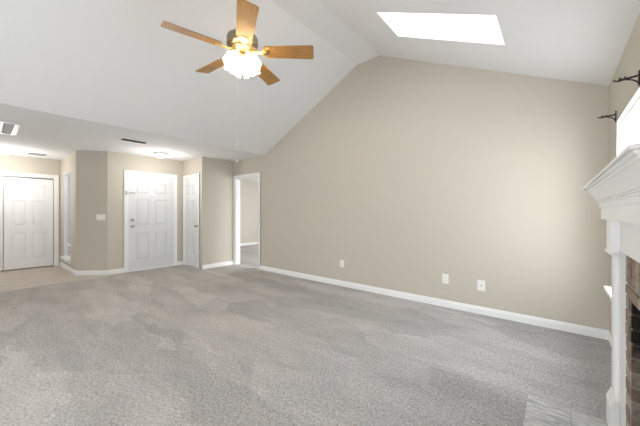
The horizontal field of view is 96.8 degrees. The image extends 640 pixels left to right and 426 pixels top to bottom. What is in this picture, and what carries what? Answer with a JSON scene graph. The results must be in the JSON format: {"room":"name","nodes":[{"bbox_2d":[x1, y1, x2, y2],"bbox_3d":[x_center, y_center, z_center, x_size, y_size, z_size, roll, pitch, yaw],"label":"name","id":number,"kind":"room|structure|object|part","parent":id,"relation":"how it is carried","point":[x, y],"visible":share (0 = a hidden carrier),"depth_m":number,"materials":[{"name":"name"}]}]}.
{"room":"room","nodes":[
{"label":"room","id":0,"kind":"room"},
{"bbox_2d":[0,155,60,266],"bbox_3d":[-7.532,-0.015,5.371,0.750,2.510,4.010,0,0,40],"label":"wall","id":1,"kind":"structure","parent":0,"point":[9,163],"depth_m":6.31,"materials":[{"name":"beige paint"}]},
{"bbox_2d":[0,171,58,270],"bbox_3d":[-6.884,0.176,5.644,0.137,2.088,2.496,0,0,40],"label":"door","id":2,"kind":"structure","parent":1,"relation":"in","point":[31,206],"depth_m":6.21,"materials":[{"name":"white paint"}]},
{"bbox_3d":[-6.878,0.221,5.652,0.036,1.955,0.760,0,0,40],"label":"sliding panel","id":3,"kind":"part","parent":2,"relation":"part of","materials":[{"name":"white paint"}]},
{"bbox_2d":[61,151,75,270],"bbox_3d":[-5.391,-0.015,6.145,1.750,2.510,0.120,0,0,40],"label":"wall","id":4,"kind":"structure","parent":0,"point":[68,163],"depth_m":5.81,"materials":[{"name":"beige paint"}]},
{"bbox_2d":[60,171,70,263],"bbox_3d":[-5.439,0.092,6.126,0.780,1.925,0.150,0,0,40],"label":"window","id":5,"kind":"structure","parent":4,"relation":"in","point":[66,257],"depth_m":6.35,"materials":[{"name":"glass"}]},
{"bbox_3d":[-5.454,0.978,6.109,0.780,0.034,0.106,0,0,40],"label":"sill","id":6,"kind":"part","parent":5,"relation":"part of","materials":[{"name":"white paint"}]},
{"bbox_3d":[-5.405,0.050,6.166,0.720,1.840,0.045,0,0,40],"label":"frame","id":7,"kind":"part","parent":5,"relation":"part of","materials":[{"name":"white paint"}]},
{"bbox_3d":[-5.404,0.050,6.168,0.690,1.810,0.004,0,0,40],"label":"pane","id":8,"kind":"part","parent":5,"relation":"part of","materials":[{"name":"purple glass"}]},
{"bbox_2d":[60,262,75,274],"bbox_3d":[-5.390,1.175,6.056,1.635,0.090,0.015,0,0,40],"label":"baseboard","id":9,"kind":"structure","parent":4,"relation":"attached to","point":[63,265],"depth_m":6.00,"materials":[{"name":"white paint"}]},
{"bbox_2d":[76,150,107,270],"bbox_3d":[-4.478,-0.015,5.628,0.573,2.510,0.120,0,0,-6],"label":"wall","id":10,"kind":"structure","parent":0,"point":[91,166],"depth_m":5.57,"materials":[{"name":"beige paint"}]},
{"bbox_2d":[75,270,107,275],"bbox_3d":[-4.471,1.175,5.560,0.573,0.090,0.015,0,0,-6],"label":"baseboard","id":11,"kind":"structure","parent":10,"relation":"attached to","point":[100,272],"depth_m":5.56,"materials":[{"name":"white paint"}]},
{"bbox_2d":[96,214,104,219],"bbox_3d":[-4.306,0.085,5.577,0.165,0.116,0.016,0,0,-6],"label":"switch plate","id":12,"kind":"object","parent":10,"relation":"attached to","point":[98,216],"visible":1,"depth_m":5.58,"materials":[{"name":"white plastic"}]},
{"bbox_2d":[108,268,123,274],"bbox_3d":[-4.092,1.175,5.700,0.015,0.090,0.279,0,0,40],"label":"baseboard","id":13,"kind":"structure","parent":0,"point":[115,271],"depth_m":5.70,"materials":[{"name":"white paint"}]},
{"bbox_2d":[108,151,182,269],"bbox_3d":[-3.731,-0.015,6.239,0.120,2.510,1.570,0,0,40],"label":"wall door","id":14,"kind":"structure","parent":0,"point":[117,162],"depth_m":5.78,"materials":[{"name":"beige paint"}]},
{"bbox_2d":[124,170,176,272],"bbox_3d":[-3.697,0.169,6.237,0.175,2.103,1.056,0,0,40],"label":"door","id":15,"kind":"structure","parent":14,"relation":"attached to","point":[150,199],"depth_m":6.18,"materials":[{"name":"white paint"}]},
{"bbox_2d":[183,158,198,175],"bbox_3d":[-2.754,-0.015,6.740,0.840,2.510,0.650,0,0,40],"label":"wall","id":16,"kind":"structure","parent":0,"point":[190,167],"depth_m":6.46,"materials":[{"name":"beige paint"}]},
{"bbox_2d":[183,173,199,268],"bbox_3d":[-2.904,0.175,6.482,0.760,2.090,0.177,0,0,40],"label":"door","id":17,"kind":"structure","parent":16,"relation":"in","point":[191,183],"depth_m":6.47,"materials":[{"name":"white paint"}]},
{"bbox_2d":[199,157,233,268],"bbox_3d":[-2.342,-0.015,6.500,0.120,2.510,0.810,0,0,40],"label":"wall","id":18,"kind":"structure","parent":0,"point":[216,175],"depth_m":6.41,"materials":[{"name":"beige paint"}]},
{"bbox_2d":[202,261,233,268],"bbox_3d":[-2.301,1.175,6.444,0.015,0.090,0.775,0,0,40],"label":"baseboard","id":19,"kind":"structure","parent":18,"relation":"attached to","point":[220,264],"depth_m":6.42,"materials":[{"name":"white paint"}]},
{"bbox_2d":[240,180,257,242],"bbox_3d":[-3.094,-0.015,10.440,0.120,2.510,4.120,0,0,40],"label":"wall","id":20,"kind":"structure","parent":0,"point":[248,189],"depth_m":10.80,"materials":[{"name":"beige paint"}]},
{"bbox_2d":[240,242,257,245],"bbox_3d":[-3.068,1.175,10.366,0.015,0.090,4.000,0,0,40],"label":"baseboard","id":21,"kind":"structure","parent":20,"relation":"attached to","point":[251,243],"depth_m":10.78,"materials":[{"name":"white paint"}]},
{"bbox_2d":[242,178,257,181],"bbox_3d":[-0.769,-1.290,8.528,6.300,0.140,4.280,0,0,40],"label":"ceiling","id":22,"kind":"structure","parent":0,"point":[250,179],"depth_m":10.34,"materials":[{"name":"white paint"}]},
{"bbox_2d":[0,244,611,425],"bbox_3d":[-1.766,1.278,4.920,10.288,0.124,11.100,0,0,40],"label":"floor","id":23,"kind":"structure","parent":0,"point":[242,344],"depth_m":2.41,"materials":[{"name":"grey carpet"}]},
{"bbox_2d":[523,395,606,425],"bbox_3d":[1.127,1.216,1.293,0.368,0.008,1.258,0,0,40],"label":"hearth","id":24,"kind":"object","parent":23,"relation":"on","point":[539,412],"visible":1,"depth_m":1.69,"materials":[{"name":"tile"}]},
{"bbox_2d":[583,143,639,425],"bbox_3d":[1.500,0.529,0.989,0.781,1.381,1.491,0,0,40],"label":"fireplace","id":25,"kind":"object","parent":23,"relation":"on","point":[616,188],"visible":1,"depth_m":1.40,"materials":[{"name":"white paint"}]},
{"bbox_2d":[583,143,639,207],"bbox_3d":[1.299,-0.096,1.156,0.258,0.131,1.491,0,0,40],"label":"mantel shelf","id":26,"kind":"object","parent":25,"relation":"attached to","point":[617,185],"depth_m":0.97,"materials":[{"name":"white paint"}]},
{"bbox_3d":[1.255,-0.041,1.193,0.010,0.018,1.332,0,0,40],"label":"dentil moulding","id":27,"kind":"part","parent":25,"relation":"part of","materials":[{"name":"white paint"}]},
{"bbox_2d":[0,0,639,161],"bbox_3d":[-2.939,-1.822,3.113,9.798,1.395,6.820,0,0,40],"label":"ceiling","id":28,"kind":"structure","parent":0,"point":[81,75],"depth_m":3.31,"materials":[{"name":"white paint"}]},
{"bbox_2d":[0,148,13,155],"bbox_3d":[-6.069,-1.156,5.447,0.260,0.126,0.260,0,0,40],"label":"ceiling light","id":29,"kind":"object","parent":28,"relation":"attached to","point":[3,151],"visible":1,"depth_m":5.41,"materials":[{"name":"white glass"}]},
{"bbox_2d":[0,121,20,134],"bbox_3d":[-4.678,-1.214,3.876,0.810,0.012,0.768,0,0,40],"label":"ceiling vent","id":30,"kind":"object","parent":28,"relation":"in","point":[5,127],"visible":1,"depth_m":4.06,"materials":[{"name":"white metal"}]},
{"bbox_2d":[26,152,46,155],"bbox_3d":[-5.859,-1.215,5.871,0.220,0.010,0.280,0,0,40],"label":"ceiling vent","id":31,"kind":"object","parent":28,"relation":"in","point":[27,152],"visible":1,"depth_m":5.88,"materials":[{"name":"grey metal"}]},
{"bbox_2d":[121,139,145,143],"bbox_3d":[-3.150,-1.215,4.811,0.090,0.010,0.350,0,0,40],"label":"ceiling vent","id":32,"kind":"object","parent":28,"relation":"in","point":[121,139],"visible":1,"depth_m":4.81,"materials":[{"name":"black metal"}]},
{"bbox_2d":[153,152,167,158],"bbox_3d":[-3.237,-1.156,5.769,0.260,0.126,0.260,0,0,40],"label":"ceiling light","id":33,"kind":"object","parent":28,"relation":"attached to","point":[160,155],"visible":1,"depth_m":5.70,"materials":[{"name":"white glass"}]},
{"bbox_2d":[161,0,313,145],"bbox_3d":[-0.758,-1.504,2.669,1.269,1.751,1.298,0,0,40],"label":"ceiling fan","id":34,"kind":"object","parent":28,"relation":"hanging from","point":[242,42],"visible":1,"depth_m":2.60,"materials":[{"name":"brown wood"}]},
{"bbox_3d":[-1.074,-1.507,2.396,0.460,0.006,0.160,0,14,-37],"label":"blade","id":35,"kind":"part","parent":34,"relation":"part of","materials":[{"name":"brown wood"}]},
{"bbox_3d":[-1.081,-1.507,2.908,0.460,0.006,0.160,0,14,35],"label":"blade","id":36,"kind":"part","parent":34,"relation":"part of","materials":[{"name":"brown wood"}]},
{"bbox_3d":[-0.780,-1.370,2.554,0.169,0.173,0.178,0,0,40],"label":"lamp shade","id":37,"kind":"part","parent":34,"relation":"part of","materials":[{"name":"white glass"}]},
{"bbox_3d":[-0.828,-1.370,2.712,0.178,0.173,0.169,0,0,40],"label":"lamp shade","id":38,"kind":"part","parent":34,"relation":"part of","materials":[{"name":"white glass"}]},
{"bbox_3d":[-0.585,-1.507,2.245,0.160,0.006,0.460,15,-5,-18],"label":"blade","id":39,"kind":"part","parent":34,"relation":"part of","materials":[{"name":"brown wood"}]},
{"bbox_3d":[-0.670,-1.370,2.760,0.169,0.173,0.178,0,0,40],"label":"lamp shade","id":40,"kind":"part","parent":34,"relation":"part of","materials":[{"name":"white glass"}]},
{"bbox_3d":[-0.622,-1.370,2.602,0.178,0.173,0.169,0,0,40],"label":"lamp shade","id":41,"kind":"part","parent":34,"relation":"part of","materials":[{"name":"white glass"}]},
{"bbox_3d":[-0.597,-1.507,3.072,0.160,0.006,0.460,-15,-4,17],"label":"blade","id":42,"kind":"part","parent":34,"relation":"part of","materials":[{"name":"brown wood"}]},
{"bbox_3d":[-0.290,-1.507,2.663,0.460,0.006,0.160,0,-14,-1],"label":"blade","id":43,"kind":"part","parent":34,"relation":"part of","materials":[{"name":"brown wood"}]},
{"bbox_2d":[374,11,507,45],"bbox_3d":[1.228,-2.009,2.764,1.268,0.869,0.560,0,0,40],"label":"window","id":44,"kind":"structure","parent":28,"relation":"attached to","point":[455,27],"depth_m":2.98,"materials":[{"name":"white glass"}]},
{"bbox_2d":[234,56,608,329],"bbox_3d":[0.428,-0.600,4.772,6.548,3.680,0.120,0,0,40],"label":"wall","id":45,"kind":"structure","parent":0,"point":[408,173],"depth_m":3.66,"materials":[{"name":"beige paint"}]},
{"bbox_2d":[233,172,260,269],"bbox_3d":[-1.628,0.171,6.474,1.006,2.098,0.137,0,0,40],"label":"door frame","id":46,"kind":"structure","parent":45,"relation":"in","point":[236,179],"depth_m":6.72,"materials":[{"name":"white paint"}]},
{"bbox_2d":[260,266,608,339],"bbox_3d":[0.749,1.175,4.417,5.280,0.090,0.015,0,0,40],"label":"baseboard","id":47,"kind":"structure","parent":45,"relation":"attached to","point":[553,324],"depth_m":3.52,"materials":[{"name":"white paint"}]},
{"bbox_2d":[442,274,448,283],"bbox_3d":[1.628,0.855,3.688,0.078,0.122,0.008,0,0,40],"label":"wall outlet","id":48,"kind":"object","parent":45,"relation":"attached to","point":[445,277],"visible":1,"depth_m":3.68,"materials":[{"name":"white plastic"}]},
{"bbox_2d":[477,280,484,290],"bbox_3d":[1.941,0.875,3.421,0.082,0.126,0.018,0,0,40],"label":"cable plate","id":49,"kind":"object","parent":45,"relation":"attached to","point":[480,283],"visible":1,"depth_m":3.42,"materials":[{"name":"white plastic"}]},
{"bbox_2d":[609,13,639,335],"bbox_3d":[0.712,-0.015,0.123,0.160,2.510,6.700,0,0,40],"label":"wall","id":50,"kind":"structure","parent":0,"point":[621,93],"depth_m":2.25,"materials":[{"name":"beige paint"}]},
{"bbox_2d":[597,111,616,121],"bbox_3d":[2.458,-0.816,2.436,0.117,0.092,0.024,0,0,40],"label":"curtain bracket","id":51,"kind":"object","parent":50,"relation":"attached to","point":[615,114],"visible":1,"depth_m":2.41,"materials":[{"name":"black metal"}]},
{"bbox_3d":[2.465,-0.809,2.430,0.099,0.062,0.013,0,0,40],"label":"arm","id":52,"kind":"part","parent":51,"relation":"part of","materials":[{"name":"black metal"}]},
{"bbox_2d":[608,331,611,347],"bbox_3d":[2.301,1.175,2.160,0.006,0.090,1.465,0,0,40],"label":"baseboard","id":53,"kind":"structure","parent":50,"relation":"attached to","point":[609,334],"depth_m":2.63,"materials":[{"name":"white paint"}]},
{"bbox_2d":[604,87,639,300],"bbox_3d":[2.218,-0.028,2.057,0.150,1.485,0.920,0,0,40],"label":"window","id":54,"kind":"structure","parent":50,"relation":"in","point":[623,123],"depth_m":2.33,"materials":[{"name":"white glass"}]},
{"bbox_3d":[2.201,0.638,2.071,0.106,0.034,0.920,0,0,40],"label":"sill","id":55,"kind":"part","parent":54,"relation":"part of","materials":[{"name":"white paint"}]},
{"bbox_3d":[2.259,-0.070,2.023,0.045,1.400,0.860,0,0,40],"label":"frame","id":56,"kind":"part","parent":54,"relation":"part of","materials":[{"name":"white paint"}]},
{"bbox_2d":[613,70,639,85],"bbox_3d":[1.889,-0.816,1.753,0.117,0.092,0.024,0,0,40],"label":"curtain bracket","id":57,"kind":"object","parent":50,"relation":"attached to","point":[638,75],"visible":1,"depth_m":1.73,"materials":[{"name":"black metal"}]},
{"bbox_3d":[1.896,-0.809,1.747,0.099,0.062,0.013,0,0,40],"label":"arm","id":58,"kind":"part","parent":57,"relation":"part of","materials":[{"name":"black metal"}]},
{"bbox_3d":[1.931,-0.816,1.718,0.008,0.092,0.024,0,0,40],"label":"mount plate","id":59,"kind":"part","parent":57,"relation":"part of","materials":[{"name":"black metal"}]}
]}

